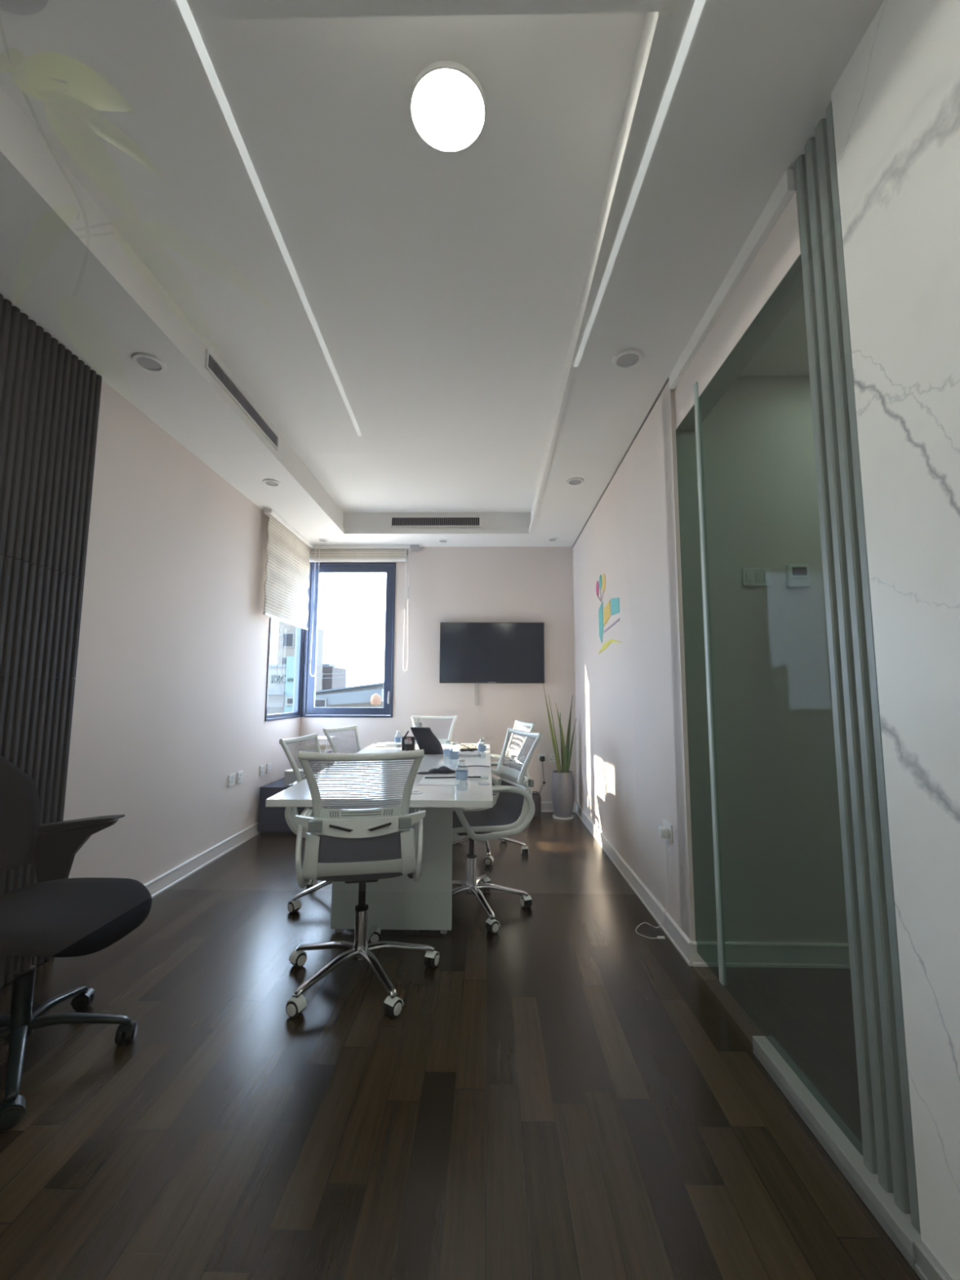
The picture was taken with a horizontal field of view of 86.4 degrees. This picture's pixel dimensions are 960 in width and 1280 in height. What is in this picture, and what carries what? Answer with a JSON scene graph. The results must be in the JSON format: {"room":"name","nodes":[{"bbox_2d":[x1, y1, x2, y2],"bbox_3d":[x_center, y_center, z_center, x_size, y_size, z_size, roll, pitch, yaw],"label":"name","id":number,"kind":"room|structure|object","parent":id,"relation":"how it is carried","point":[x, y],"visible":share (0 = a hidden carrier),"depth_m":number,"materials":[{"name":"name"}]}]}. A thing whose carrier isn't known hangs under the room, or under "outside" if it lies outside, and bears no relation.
{"room":"office","nodes":[
{"label":"office","id":0,"kind":"room"},
{"bbox_2d":[62,379,300,884],"bbox_3d":[-2.072,-0.060,1.424,0.200,2.807,8.550,0,-6,1],"label":"wall","id":1,"kind":"structure","parent":0,"point":[170,691],"depth_m":3.16,"materials":[{"name":"grey paint"}]},
{"bbox_2d":[0,293,102,990],"bbox_3d":[-1.962,-0.064,1.388,0.020,2.807,2.180,0,-6,1],"label":"panel","id":2,"kind":"object","parent":1,"relation":"attached to","point":[50,400],"visible":0.93,"depth_m":2.25,"materials":[{"name":"black"}]},
{"bbox_2d":[143,822,261,897],"bbox_3d":[-1.925,1.560,3.832,0.018,0.098,3.006,0,-6,1],"label":"baseboard","id":3,"kind":"structure","parent":1,"relation":"attached to","point":[158,885],"depth_m":3.49,"materials":[{"name":"white paint"}]},
{"bbox_2d":[227,773,235,786],"bbox_3d":[-1.926,1.085,3.960,0.010,0.086,0.086,0,-6,1],"label":"wall socket","id":4,"kind":"object","parent":1,"relation":"attached to","point":[231,777],"visible":1,"depth_m":3.95,"materials":[{"name":"white plastic"}]},
{"bbox_2d":[236,770,243,783],"bbox_3d":[-1.924,1.099,4.099,0.010,0.086,0.086,0,-6,1],"label":"wall socket","id":5,"kind":"object","parent":1,"relation":"attached to","point":[240,775],"visible":1,"depth_m":4.09,"materials":[{"name":"white plastic"}]},
{"bbox_2d":[259,764,264,776],"bbox_3d":[-1.917,1.147,4.496,0.010,0.086,0.086,0,-6,1],"label":"wall socket","id":6,"kind":"object","parent":1,"relation":"attached to","point":[261,767],"visible":1,"depth_m":4.49,"materials":[{"name":"white plastic"}]},
{"bbox_2d":[266,762,271,773],"bbox_3d":[-1.915,1.162,4.636,0.010,0.086,0.086,0,-6,1],"label":"wall socket","id":7,"kind":"object","parent":1,"relation":"attached to","point":[268,765],"visible":1,"depth_m":4.63,"materials":[{"name":"white plastic"}]},
{"bbox_2d":[264,617,304,721],"bbox_3d":[-1.939,-0.061,5.071,0.080,1.675,0.855,0,-6,1],"label":"window","id":8,"kind":"structure","parent":1,"relation":"in","point":[296,713],"depth_m":5.39,"materials":[{"name":"blue metal"}]},
{"bbox_2d":[298,546,577,802],"bbox_3d":[-0.354,0.386,5.543,3.096,2.807,0.200,0,-6,1],"label":"wall","id":9,"kind":"structure","parent":0,"point":[535,584],"depth_m":5.47,"materials":[{"name":"grey paint"}]},
{"bbox_2d":[292,589,308,716],"bbox_3d":[-1.931,-0.009,5.557,0.120,1.675,0.090,0,-6,1],"label":"trim","id":10,"kind":"structure","parent":9,"relation":"attached to","point":[305,630],"depth_m":5.47,"materials":[{"name":"blue metal"}]},
{"bbox_2d":[302,562,395,717],"bbox_3d":[-1.396,-0.012,5.518,0.950,1.675,0.110,0,-6,1],"label":"window","id":11,"kind":"structure","parent":9,"relation":"in","point":[389,568],"depth_m":5.50,"materials":[{"name":"blue metal"}]},
{"bbox_2d":[309,544,420,671],"bbox_3d":[-1.266,-0.346,5.484,1.220,1.366,0.094,0,-6,1],"label":"roller blind","id":12,"kind":"object","parent":11,"relation":"attached to","point":[327,553],"visible":0.88,"depth_m":5.51,"materials":[{"name":"white"}]},
{"bbox_2d":[333,801,575,812],"bbox_3d":[-0.454,1.721,5.292,2.911,0.098,0.018,0,-6,1],"label":"baseboard","id":13,"kind":"structure","parent":9,"relation":"attached to","point":[546,806],"depth_m":5.27,"materials":[{"name":"white paint"}]},
{"bbox_2d":[475,683,479,705],"bbox_3d":[-0.033,0.573,5.412,0.041,0.234,0.010,0,-6,1],"label":"cable cover","id":14,"kind":"object","parent":9,"relation":"attached to","point":[475,683],"visible":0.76,"depth_m":5.41,"materials":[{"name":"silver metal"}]},
{"bbox_2d":[439,622,544,683],"bbox_3d":[0.127,0.136,5.426,1.104,0.644,0.070,0,-6,1],"label":"television","id":15,"kind":"object","parent":9,"relation":"attached to","point":[471,652],"visible":1,"depth_m":5.39,"materials":[{"name":"black plastic"}]},
{"bbox_2d":[537,753,546,762],"bbox_3d":[0.648,1.229,5.313,0.086,0.086,0.045,0,-6,1],"label":"wall socket","id":16,"kind":"object","parent":9,"relation":"attached to","point":[541,757],"visible":1,"depth_m":5.32,"materials":[{"name":"white plastic"}]},
{"bbox_2d":[549,753,555,762],"bbox_3d":[0.763,1.231,5.329,0.086,0.086,0.010,0,-6,1],"label":"wall socket","id":17,"kind":"object","parent":9,"relation":"attached to","point":[552,757],"visible":0.72,"depth_m":5.33,"materials":[{"name":"white plastic"}]},
{"bbox_2d":[0,0,884,546],"bbox_3d":[0.429,-1.629,1.525,5.200,0.353,8.700,0,-6,1],"label":"ceiling","id":18,"kind":"structure","parent":0,"point":[403,313],"depth_m":1.88,"materials":[{"name":"white paint"}]},
{"bbox_2d":[131,352,166,373],"bbox_3d":[-1.615,-1.351,2.495,0.146,0.010,0.146,0,-6,1],"label":"recessed light","id":19,"kind":"object","parent":18,"relation":"in","point":[148,362],"visible":1,"depth_m":2.49,"materials":[{"name":"white plastic"}]},
{"bbox_2d":[204,349,279,450],"bbox_3d":[-1.409,-1.410,3.091,0.012,0.100,0.904,0,-6,1],"label":"ceiling vent","id":20,"kind":"object","parent":18,"relation":"in","point":[212,365],"visible":1,"depth_m":2.99,"materials":[{"name":"black"}]},
{"bbox_2d":[262,479,280,486],"bbox_3d":[-1.591,-1.200,3.907,0.133,0.010,0.133,0,-6,1],"label":"recessed light","id":21,"kind":"object","parent":18,"relation":"in","point":[271,482],"visible":1,"depth_m":3.90,"materials":[{"name":"white plastic"}]},
{"bbox_2d":[262,508,319,676],"bbox_3d":[-1.805,-0.379,4.917,0.153,1.424,1.075,0,-6,1],"label":"blind","id":22,"kind":"object","parent":18,"relation":"hanging from","point":[286,584],"visible":1,"depth_m":4.88,"materials":[{"name":"white fabric"}]},
{"bbox_2d":[316,537,328,542],"bbox_3d":[-1.647,-1.044,5.360,0.125,0.010,0.125,0,-6,1],"label":"recessed light","id":23,"kind":"object","parent":18,"relation":"in","point":[320,540],"visible":1,"depth_m":5.35,"materials":[{"name":"white plastic"}]},
{"bbox_2d":[0,11,669,534],"bbox_3d":[-0.468,-1.290,3.175,1.898,0.047,3.924,0,-6,1],"label":"trim","id":24,"kind":"structure","parent":18,"relation":"attached to","point":[9,157],"depth_m":1.95,"materials":[{"name":"white paint"}]},
{"bbox_2d":[390,515,480,527],"bbox_3d":[-0.445,-1.189,5.128,0.904,0.108,0.012,0,-6,1],"label":"ceiling vent","id":25,"kind":"object","parent":18,"relation":"in","point":[396,521],"visible":1,"depth_m":5.13,"materials":[{"name":"black metal"}]},
{"bbox_2d":[437,538,448,542],"bbox_3d":[-0.386,-1.039,5.368,0.125,0.010,0.125,0,-6,1],"label":"recessed light","id":26,"kind":"object","parent":18,"relation":"in","point":[441,540],"visible":1,"depth_m":5.36,"materials":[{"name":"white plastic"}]},
{"bbox_2d":[409,60,485,152],"bbox_3d":[-0.100,-1.649,1.591,0.236,0.024,0.236,0,-6,1],"label":"recessed light","id":27,"kind":"object","parent":18,"relation":"in","point":[447,101],"visible":1,"depth_m":1.57,"materials":[{"name":"white plastic"}]},
{"bbox_2d":[546,537,559,542],"bbox_3d":[0.758,-1.041,5.304,0.125,0.010,0.125,0,-6,1],"label":"recessed light","id":28,"kind":"object","parent":18,"relation":"in","point":[553,539],"visible":1,"depth_m":5.29,"materials":[{"name":"white plastic"}]},
{"bbox_2d":[566,477,584,485],"bbox_3d":[0.718,-1.196,3.857,0.133,0.010,0.133,0,-6,1],"label":"recessed light","id":29,"kind":"object","parent":18,"relation":"in","point":[573,481],"visible":1,"depth_m":3.85,"materials":[{"name":"white plastic"}]},
{"bbox_2d":[612,348,643,369],"bbox_3d":[0.710,-1.346,2.455,0.146,0.010,0.146,0,-6,1],"label":"recessed light","id":30,"kind":"object","parent":18,"relation":"in","point":[625,359],"visible":1,"depth_m":2.45,"materials":[{"name":"white plastic"}]},
{"bbox_2d":[0,812,920,1279],"bbox_3d":[0.418,1.387,1.202,5.200,0.100,8.700,0,-6,1],"label":"floor","id":31,"kind":"structure","parent":0,"point":[563,1095],"depth_m":1.49,"materials":[{"name":"brown wood"}]},
{"bbox_2d":[0,755,151,1131],"bbox_3d":[-1.528,0.887,1.722,0.700,0.990,0.639,0,-6,1],"label":"office chair","id":32,"kind":"object","parent":31,"relation":"on","point":[58,915],"visible":1,"depth_m":1.74,"materials":[{"name":"black fabric"}]},
{"bbox_2d":[0,1094,26,1114],"bbox_3d":[-1.313,1.311,1.433,0.059,0.036,0.045,5,-8,-40],"label":"caster wheel","id":33,"kind":"object","parent":32,"relation":"attached to","point":[14,1104],"depth_m":1.43,"materials":[{"name":"black plastic"}]},
{"bbox_2d":[70,987,94,1005],"bbox_3d":[-1.524,1.366,1.960,0.059,0.036,0.045,2,-6,-12],"label":"caster wheel","id":34,"kind":"object","parent":32,"relation":"attached to","point":[86,997],"depth_m":1.94,"materials":[{"name":"black plastic"}]},
{"bbox_2d":[115,1020,137,1033],"bbox_3d":[-1.225,1.347,1.773,0.045,0.036,0.059,2,-6,-14],"label":"caster wheel","id":35,"kind":"object","parent":32,"relation":"attached to","point":[126,1026],"depth_m":1.76,"materials":[{"name":"black plastic"}]},
{"bbox_2d":[257,777,333,835],"bbox_3d":[-1.689,1.512,4.795,0.405,0.400,0.840,0,-6,1],"label":"base cabinet","id":36,"kind":"object","parent":31,"relation":"on","point":[271,820],"visible":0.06,"depth_m":4.38,"materials":[{"name":"blue laminate"}]},
{"bbox_2d":[284,768,304,786],"bbox_3d":[-1.596,1.209,4.484,0.196,0.135,0.146,0,-6,1],"label":"cardboard box","id":37,"kind":"object","parent":36,"relation":"on","point":[289,778],"visible":0.4,"depth_m":4.42,"materials":[{"name":"grey cardboard"}]},
{"bbox_2d":[294,736,335,766],"bbox_3d":[-1.579,1.130,4.915,0.300,0.383,0.280,0,-6,1],"label":"rack","id":38,"kind":"object","parent":36,"relation":"on","point":[318,737],"visible":0.1,"depth_m":4.79,"materials":[{"name":"white"}]},
{"bbox_3d":[-1.574,1.117,4.911,0.230,0.031,0.220,0,-6,1],"label":"file box","id":39,"kind":"object","parent":38,"relation":"on","visible":0},
{"bbox_3d":[-1.568,1.088,4.914,0.230,0.025,0.220,0,-6,1],"label":"file box","id":40,"kind":"object","parent":39,"relation":"on","visible":0},
{"bbox_2d":[300,747,331,752],"bbox_3d":[-1.574,1.059,4.917,0.230,0.031,0.220,0,-6,1],"label":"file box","id":41,"kind":"object","parent":40,"relation":"on","point":[330,748],"visible":0.44,"depth_m":4.81,"materials":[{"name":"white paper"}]},
{"bbox_2d":[301,744,331,749],"bbox_3d":[-1.567,1.030,4.920,0.230,0.025,0.220,0,-6,1],"label":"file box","id":42,"kind":"object","parent":41,"relation":"on","point":[322,746],"visible":0.54,"depth_m":4.84,"materials":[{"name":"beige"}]},
{"bbox_2d":[279,733,332,913],"bbox_3d":[-0.797,1.061,3.100,0.694,0.937,0.644,-1,-6,7],"label":"mesh chair","id":43,"kind":"object","parent":31,"relation":"on","point":[295,904],"visible":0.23,"depth_m":2.95,"materials":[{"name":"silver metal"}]},
{"bbox_2d":[288,898,301,909],"bbox_3d":[-1.028,1.461,2.832,0.059,0.036,0.045,-3,-7,31],"label":"caster wheel","id":44,"kind":"object","parent":43,"relation":"attached to","point":[295,904],"depth_m":2.82,"materials":[{"name":"white plastic"}]},
{"bbox_2d":[322,724,361,766],"bbox_3d":[-0.823,1.149,3.919,0.694,0.942,0.671,-2,-6,17],"label":"mesh chair","id":45,"kind":"object","parent":31,"relation":"on","point":[326,731],"visible":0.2,"depth_m":4.08,"materials":[{"name":"white fabric"}]},
{"bbox_2d":[285,749,439,1017],"bbox_3d":[-0.492,0.946,2.217,0.656,0.982,0.692,1,-6,-10],"label":"mesh chair","id":46,"kind":"object","parent":31,"relation":"on","point":[361,846],"visible":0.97,"depth_m":1.97,"materials":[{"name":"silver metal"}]},
{"bbox_2d":[286,994,306,1012],"bbox_3d":[-0.691,1.366,1.926,0.059,0.036,0.045,-2,-7,20],"label":"caster wheel","id":47,"kind":"object","parent":46,"relation":"attached to","point":[297,1003],"depth_m":1.91,"materials":[{"name":"white plastic"}]},
{"bbox_2d":[288,949,306,964],"bbox_3d":[-0.810,1.402,2.271,0.045,0.036,0.059,-4,-8,37],"label":"caster wheel","id":48,"kind":"object","parent":46,"relation":"attached to","point":[298,956],"depth_m":2.26,"materials":[{"name":"white plastic"}]},
{"bbox_2d":[374,927,381,933],"bbox_3d":[-0.514,1.427,2.488,0.059,0.036,0.045,1,-6,-7],"label":"hood","id":49,"kind":"object","parent":46,"relation":"attached to","point":[378,931],"depth_m":2.48,"materials":[{"name":"white plastic"}]},
{"bbox_2d":[384,995,403,1007],"bbox_3d":[-0.325,1.367,1.930,0.045,0.036,0.059,-4,-7,35],"label":"hood","id":50,"kind":"object","parent":46,"relation":"attached to","point":[390,1001],"depth_m":1.92,"materials":[{"name":"white plastic"}]},
{"bbox_2d":[424,951,439,958],"bbox_3d":[-0.213,1.405,2.277,0.045,0.036,0.059,-2,-7,21],"label":"hood","id":51,"kind":"object","parent":46,"relation":"attached to","point":[429,954],"depth_m":2.26,"materials":[{"name":"white plastic"}]},
{"bbox_2d":[265,743,493,933],"bbox_3d":[-0.462,1.188,3.379,1.075,0.753,2.485,0,-6,1],"label":"meeting table","id":52,"kind":"object","parent":31,"relation":"on","point":[401,902],"visible":0.62,"depth_m":2.60,"materials":[{"name":"white"}]},
{"bbox_2d":[374,742,397,747],"bbox_3d":[-0.816,0.919,4.472,0.180,0.015,0.260,1,-6,-5],"label":"paper stack","id":53,"kind":"object","parent":52,"relation":"on","point":[378,744],"visible":0.72,"depth_m":4.35,"materials":[{"name":"white paper"}]},
{"bbox_2d":[384,742,401,745],"bbox_3d":[-0.756,0.905,4.462,0.140,0.009,0.200,1,-6,-8],"label":"notebook","id":54,"kind":"object","parent":53,"relation":"on","point":[386,743],"visible":0.8,"depth_m":4.38,"materials":[{"name":"white paper"}]},
{"bbox_2d":[395,730,401,749],"bbox_3d":[-0.675,0.826,4.228,0.059,0.150,0.059,0,-6,1],"label":"water bottle","id":55,"kind":"object","parent":52,"relation":"on","point":[397,740],"visible":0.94,"depth_m":4.21,"materials":[{"name":"clear plastic"}]},
{"bbox_2d":[401,736,415,750],"bbox_3d":[-0.581,0.843,4.164,0.100,0.105,0.070,0,-6,1],"label":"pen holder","id":56,"kind":"object","parent":52,"relation":"on","point":[410,741],"visible":0.84,"depth_m":4.13,"materials":[{"name":"black plastic"}]},
{"bbox_2d":[414,717,422,727],"bbox_3d":[-0.472,0.637,3.940,0.061,0.078,0.063,0,-6,1],"label":"bottle","id":57,"kind":"object","parent":52,"relation":"on","point":[419,723],"visible":0.97,"depth_m":3.92,"materials":[{"name":"clear plastic"}]},
{"bbox_2d":[403,727,443,754],"bbox_3d":[-0.430,0.770,3.922,0.301,0.195,0.175,0,-6,1],"label":"laptop","id":58,"kind":"object","parent":52,"relation":"on","point":[426,740],"visible":0.88,"depth_m":3.87,"materials":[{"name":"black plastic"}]},
{"bbox_2d":[417,765,455,773],"bbox_3d":[-0.250,0.749,2.956,0.229,0.036,0.115,1,-6,-11],"label":"pouch","id":59,"kind":"object","parent":52,"relation":"on","point":[443,769],"visible":0.99,"depth_m":2.92,"materials":[{"name":"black fabric"}]},
{"bbox_2d":[417,775,461,785],"bbox_3d":[-0.206,0.737,2.686,0.210,0.002,0.290,0,-6,1],"label":"paper sheet","id":60,"kind":"object","parent":52,"relation":"on","point":[424,781],"visible":0.8,"depth_m":2.64,"materials":[{"name":"white paper"}]},
{"bbox_2d":[424,776,480,777],"bbox_3d":[-0.146,0.738,2.747,0.300,0.008,0.008,1,-6,-5],"label":"pen","id":61,"kind":"object","parent":60,"relation":"on","point":[434,776],"visible":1,"depth_m":2.74,"materials":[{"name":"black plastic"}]},
{"bbox_2d":[443,740,452,764],"bbox_3d":[-0.207,0.727,3.305,0.059,0.155,0.059,0,-6,1],"label":"water bottle","id":62,"kind":"object","parent":52,"relation":"on","point":[446,752],"visible":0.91,"depth_m":3.29,"materials":[{"name":"clear plastic"}]},
{"bbox_2d":[448,742,458,768],"bbox_3d":[-0.160,0.710,3.145,0.059,0.155,0.059,0,-6,1],"label":"water bottle","id":63,"kind":"object","parent":52,"relation":"on","point":[452,755],"visible":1,"depth_m":3.13,"materials":[{"name":"clear plastic"}]},
{"bbox_2d":[455,758,467,791],"bbox_3d":[-0.087,0.638,2.423,0.059,0.145,0.059,0,-6,1],"label":"water bottle","id":64,"kind":"object","parent":52,"relation":"on","point":[461,775],"visible":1,"depth_m":2.40,"materials":[{"name":"clear plastic"}]},
{"bbox_2d":[459,743,477,749],"bbox_3d":[-0.070,0.887,4.231,0.180,0.034,0.240,0,-6,1],"label":"folder","id":65,"kind":"object","parent":52,"relation":"on","point":[476,744],"visible":0.38,"depth_m":4.11,"materials":[{"name":"beige paper"}]},
{"bbox_2d":[457,750,481,756],"bbox_3d":[-0.081,0.852,3.833,0.180,0.019,0.240,0,-6,1],"label":"tray","id":66,"kind":"object","parent":52,"relation":"on","point":[465,753],"visible":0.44,"depth_m":3.73,"materials":[{"name":"white plastic"}]},
{"bbox_2d":[458,744,477,751],"bbox_3d":[-0.084,0.809,3.839,0.171,0.054,0.100,3,-7,-22],"label":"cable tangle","id":67,"kind":"object","parent":66,"relation":"on","point":[468,748],"visible":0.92,"depth_m":3.82,"materials":[{"name":"black plastic"}]},
{"bbox_2d":[456,764,489,767],"bbox_3d":[-0.047,0.789,3.193,0.216,0.006,0.058,-1,-6,9],"label":"cable","id":68,"kind":"object","parent":52,"relation":"on","point":[456,765],"visible":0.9,"depth_m":3.19,"materials":[{"name":"black plastic"}]},
{"bbox_2d":[469,775,488,778],"bbox_3d":[-0.004,0.748,2.787,0.100,0.003,0.100,0,-6,1],"label":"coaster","id":69,"kind":"object","parent":52,"relation":"on","point":[482,776],"visible":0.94,"depth_m":2.76,"materials":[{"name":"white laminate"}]},
{"bbox_2d":[477,737,486,757],"bbox_3d":[0.015,0.762,3.600,0.059,0.150,0.059,0,-6,1],"label":"water bottle","id":70,"kind":"object","parent":52,"relation":"on","point":[480,748],"visible":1,"depth_m":3.58,"materials":[{"name":"clear plastic"}]},
{"bbox_2d":[411,715,457,744],"bbox_3d":[-0.490,1.226,4.847,0.656,0.982,0.692,0,-6,1],"label":"mesh chair","id":71,"kind":"object","parent":31,"relation":"on","point":[442,726],"visible":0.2,"depth_m":5.18,"materials":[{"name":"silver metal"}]},
{"bbox_2d":[452,720,535,866],"bbox_3d":[0.050,1.134,3.966,0.694,0.982,0.647,2,-6,-13],"label":"mesh chair","id":72,"kind":"object","parent":31,"relation":"on","point":[489,859],"visible":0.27,"depth_m":3.88,"materials":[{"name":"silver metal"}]},
{"bbox_2d":[484,855,493,862],"bbox_3d":[0.064,1.550,3.624,0.059,0.036,0.045,-1,-6,14],"label":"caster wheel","id":73,"kind":"object","parent":72,"relation":"attached to","point":[488,858],"depth_m":3.60,"materials":[{"name":"white plastic"}]},
{"bbox_2d":[452,728,542,933],"bbox_3d":[-0.021,1.023,2.920,0.701,0.987,0.648,2,-6,-20],"label":"mesh chair","id":74,"kind":"object","parent":31,"relation":"on","point":[513,811],"visible":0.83,"depth_m":2.89,"materials":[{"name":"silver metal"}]},
{"bbox_2d":[485,917,500,926],"bbox_3d":[0.066,1.441,2.603,0.059,0.036,0.045,5,-8,-36],"label":"hood","id":75,"kind":"object","parent":74,"relation":"attached to","point":[491,922],"depth_m":2.59,"materials":[{"name":"white plastic"}]},
{"bbox_2d":[520,894,531,901],"bbox_3d":[0.262,1.475,2.910,0.045,0.036,0.059,3,-7,-22],"label":"hood","id":76,"kind":"object","parent":74,"relation":"attached to","point":[525,897],"depth_m":2.90,"materials":[{"name":"white plastic"}]},
{"bbox_2d":[532,791,541,816],"bbox_3d":[0.544,1.639,5.126,0.136,0.234,0.136,0,-6,1],"label":"canister","id":77,"kind":"object","parent":31,"relation":"on","point":[536,797],"visible":0.56,"depth_m":5.07,"materials":[{"name":"black plastic"}]},
{"bbox_2d":[542,683,576,819],"bbox_3d":[0.791,1.089,5.081,0.295,1.320,0.236,2,-6,-18],"label":"potted snake plant","id":78,"kind":"object","parent":31,"relation":"on","point":[562,784],"visible":1,"depth_m":5.00,"materials":[{"name":"green plant"}]},
{"bbox_2d":[635,840,667,939],"bbox_3d":[0.867,1.254,2.630,0.146,0.479,0.199,0,-6,1],"label":"charging cable","id":79,"kind":"object","parent":31,"relation":"on","point":[658,937],"visible":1,"depth_m":2.55,"materials":[{"name":"white plastic"}]},
{"bbox_2d":[479,876,490,882],"bbox_3d":[0.030,1.504,3.193,0.045,0.036,0.059,5,-8,-36],"label":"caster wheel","id":80,"kind":"object","parent":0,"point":[486,879],"depth_m":3.18,"materials":[{"name":"white plastic"}]},
{"bbox_2d":[573,168,804,937],"bbox_3d":[1.053,0.165,3.418,0.160,2.807,4.026,0,-6,1],"label":"wall","id":81,"kind":"structure","parent":0,"point":[626,773],"depth_m":2.95,"materials":[{"name":"grey paint"}]},
{"bbox_2d":[595,573,621,653],"bbox_3d":[0.981,-0.240,3.927,0.004,0.640,0.790,0,-6,1],"label":"wall decal","id":82,"kind":"object","parent":81,"relation":"attached to","point":[613,605],"depth_m":4.01,"materials":[{"name":"multicoloured"}]},
{"bbox_2d":[572,377,669,547],"bbox_3d":[0.984,-1.170,4.080,0.006,0.012,2.996,0,-6,1],"label":"trim","id":83,"kind":"structure","parent":81,"relation":"attached to","point":[668,380],"depth_m":3.32,"materials":[{"name":"grey metal"}]},
{"bbox_2d":[575,802,693,965],"bbox_3d":[0.967,1.565,3.780,0.018,0.098,3.010,0,-6,1],"label":"baseboard","id":84,"kind":"structure","parent":81,"relation":"attached to","point":[674,933],"depth_m":2.94,"materials":[{"name":"white paint"}]},
{"bbox_2d":[657,819,672,843],"bbox_3d":[0.935,0.970,2.596,0.045,0.086,0.120,0,-6,1],"label":"wall socket","id":85,"kind":"object","parent":81,"relation":"attached to","point":[665,831],"visible":1,"depth_m":2.57,"materials":[{"name":"white plastic"}]},
{"bbox_2d":[693,381,726,985],"bbox_3d":[0.969,0.078,1.919,0.018,2.540,1.025,0,-6,1],"label":"door","id":86,"kind":"structure","parent":81,"relation":"in","point":[702,513],"depth_m":2.15,"materials":[{"name":"grey metal"}]},
{"bbox_2d":[668,168,795,390],"bbox_3d":[0.961,-1.355,2.075,0.025,0.072,1.030,0,-6,1],"label":"trim","id":87,"kind":"structure","parent":81,"relation":"attached to","point":[785,188],"depth_m":1.87,"materials":[{"name":"white paint"}]},
{"bbox_2d":[752,1035,920,1270],"bbox_3d":[0.951,1.333,1.401,0.070,0.055,0.658,0,-6,1],"label":"trim","id":88,"kind":"structure","parent":81,"relation":"attached to","point":[837,1139],"depth_m":1.34,"materials":[{"name":"grey metal"}]},
{"bbox_2d":[662,375,848,942],"bbox_3d":[1.800,0.068,2.487,1.685,2.807,0.120,0,-6,1],"label":"wall","id":89,"kind":"structure","parent":0,"point":[783,874],"depth_m":2.42,"materials":[{"name":"grey paint"}]},
{"bbox_2d":[742,568,772,586],"bbox_3d":[1.339,-0.304,2.468,0.135,0.086,0.013,0,-6,1],"label":"wall switch","id":90,"kind":"object","parent":89,"relation":"attached to","point":[751,576],"visible":1,"depth_m":2.46,"materials":[{"name":"white plastic"}]},
{"bbox_2d":[691,941,850,968],"bbox_3d":[1.744,1.407,2.275,1.585,0.098,0.018,0,-6,1],"label":"baseboard","id":91,"kind":"structure","parent":89,"relation":"attached to","point":[705,953],"depth_m":2.28,"materials":[{"name":"white paint"}]},
{"bbox_2d":[786,564,810,586],"bbox_3d":[1.533,-0.309,2.461,0.100,0.110,0.022,0,-6,1],"label":"thermostat","id":92,"kind":"object","parent":89,"relation":"attached to","point":[797,575],"visible":1,"depth_m":2.45,"materials":[{"name":"white plastic"}]},
{"bbox_2d":[831,0,959,1279],"bbox_3d":[0.992,-0.289,-0.830,0.180,2.807,4.122,0,-6,1],"label":"wall","id":93,"kind":"structure","parent":0,"point":[895,103],"depth_m":1.09,"materials":[{"name":"white stone"}]},
{"bbox_2d":[795,100,920,1235],"bbox_3d":[0.957,-0.060,1.318,0.020,2.806,0.190,0,-6,1],"label":"panel","id":94,"kind":"object","parent":93,"relation":"attached to","point":[885,1107],"visible":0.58,"depth_m":1.30,"materials":[{"name":"grey metal"}]},
{"bbox_2d":[913,1239,952,1279],"bbox_3d":[0.913,1.240,0.557,0.018,0.060,1.042,0,-6,1],"label":"baseboard","id":95,"kind":"structure","parent":93,"relation":"attached to","point":[926,1266],"depth_m":1.05,"materials":[{"name":"white wood"}]},
{"label":"outside","id":96,"kind":"structure","parent":0,"visible":0},
{"bbox_3d":[-9.208,9.435,47.678,100.000,0.100,83.500,0,-6,1],"label":"ground","id":97,"kind":"structure","parent":96,"visible":0},
{"bbox_2d":[266,656,311,715],"bbox_3d":[-8.192,3.542,20.027,2.450,5.750,2.100,0,-6,1],"label":"building","id":98,"kind":"structure","parent":97,"relation":"on","point":[281,677],"depth_m":19.98,"materials":[{"name":"white concrete"}]},
{"bbox_2d":[276,621,324,690],"bbox_3d":[-12.862,3.550,36.510,1.450,9.200,5.080,0,-6,1],"label":"tower","id":99,"kind":"structure","parent":97,"relation":"on","point":[286,632],"depth_m":34.48,"materials":[{"name":"grey concrete"}]},
{"bbox_2d":[321,663,346,689],"bbox_3d":[-12.489,5.379,41.840,1.820,6.700,4.080,0,-6,1],"label":"building","id":100,"kind":"structure","parent":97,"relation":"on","point":[326,683],"depth_m":40.65,"materials":[{"name":"white concrete"}]},
{"bbox_2d":[311,682,383,715],"bbox_3d":[-7.898,5.307,33.095,5.100,5.020,9.330,0,-6,1],"label":"warehouse","id":101,"kind":"structure","parent":97,"relation":"on","point":[355,696],"depth_m":28.78,"materials":[{"name":"grey metal"}]},
{"bbox_2d":[370,693,381,707],"bbox_3d":[-5.689,5.077,27.716,0.600,4.350,0.591,0,-6,1],"label":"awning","id":102,"kind":"object","parent":97,"relation":"on","point":[375,700],"visible":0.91,"depth_m":27.70,"materials":[{"name":"brown"}]},
{"bbox_3d":[-15.565,3.938,26.124,0.240,6.200,0.240,0,-6,1],"label":"utility pole","id":103,"kind":"object","parent":97,"relation":"on","visible":0},
{"bbox_2d":[316,664,384,666],"bbox_3d":[-8.558,1.379,26.149,14.001,0.474,0.021,0,-6,1],"label":"overhead wire","id":104,"kind":"object","parent":103,"relation":"attached to","point":[372,664],"visible":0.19,"depth_m":26.11,"materials":[{"name":"grey metal"}]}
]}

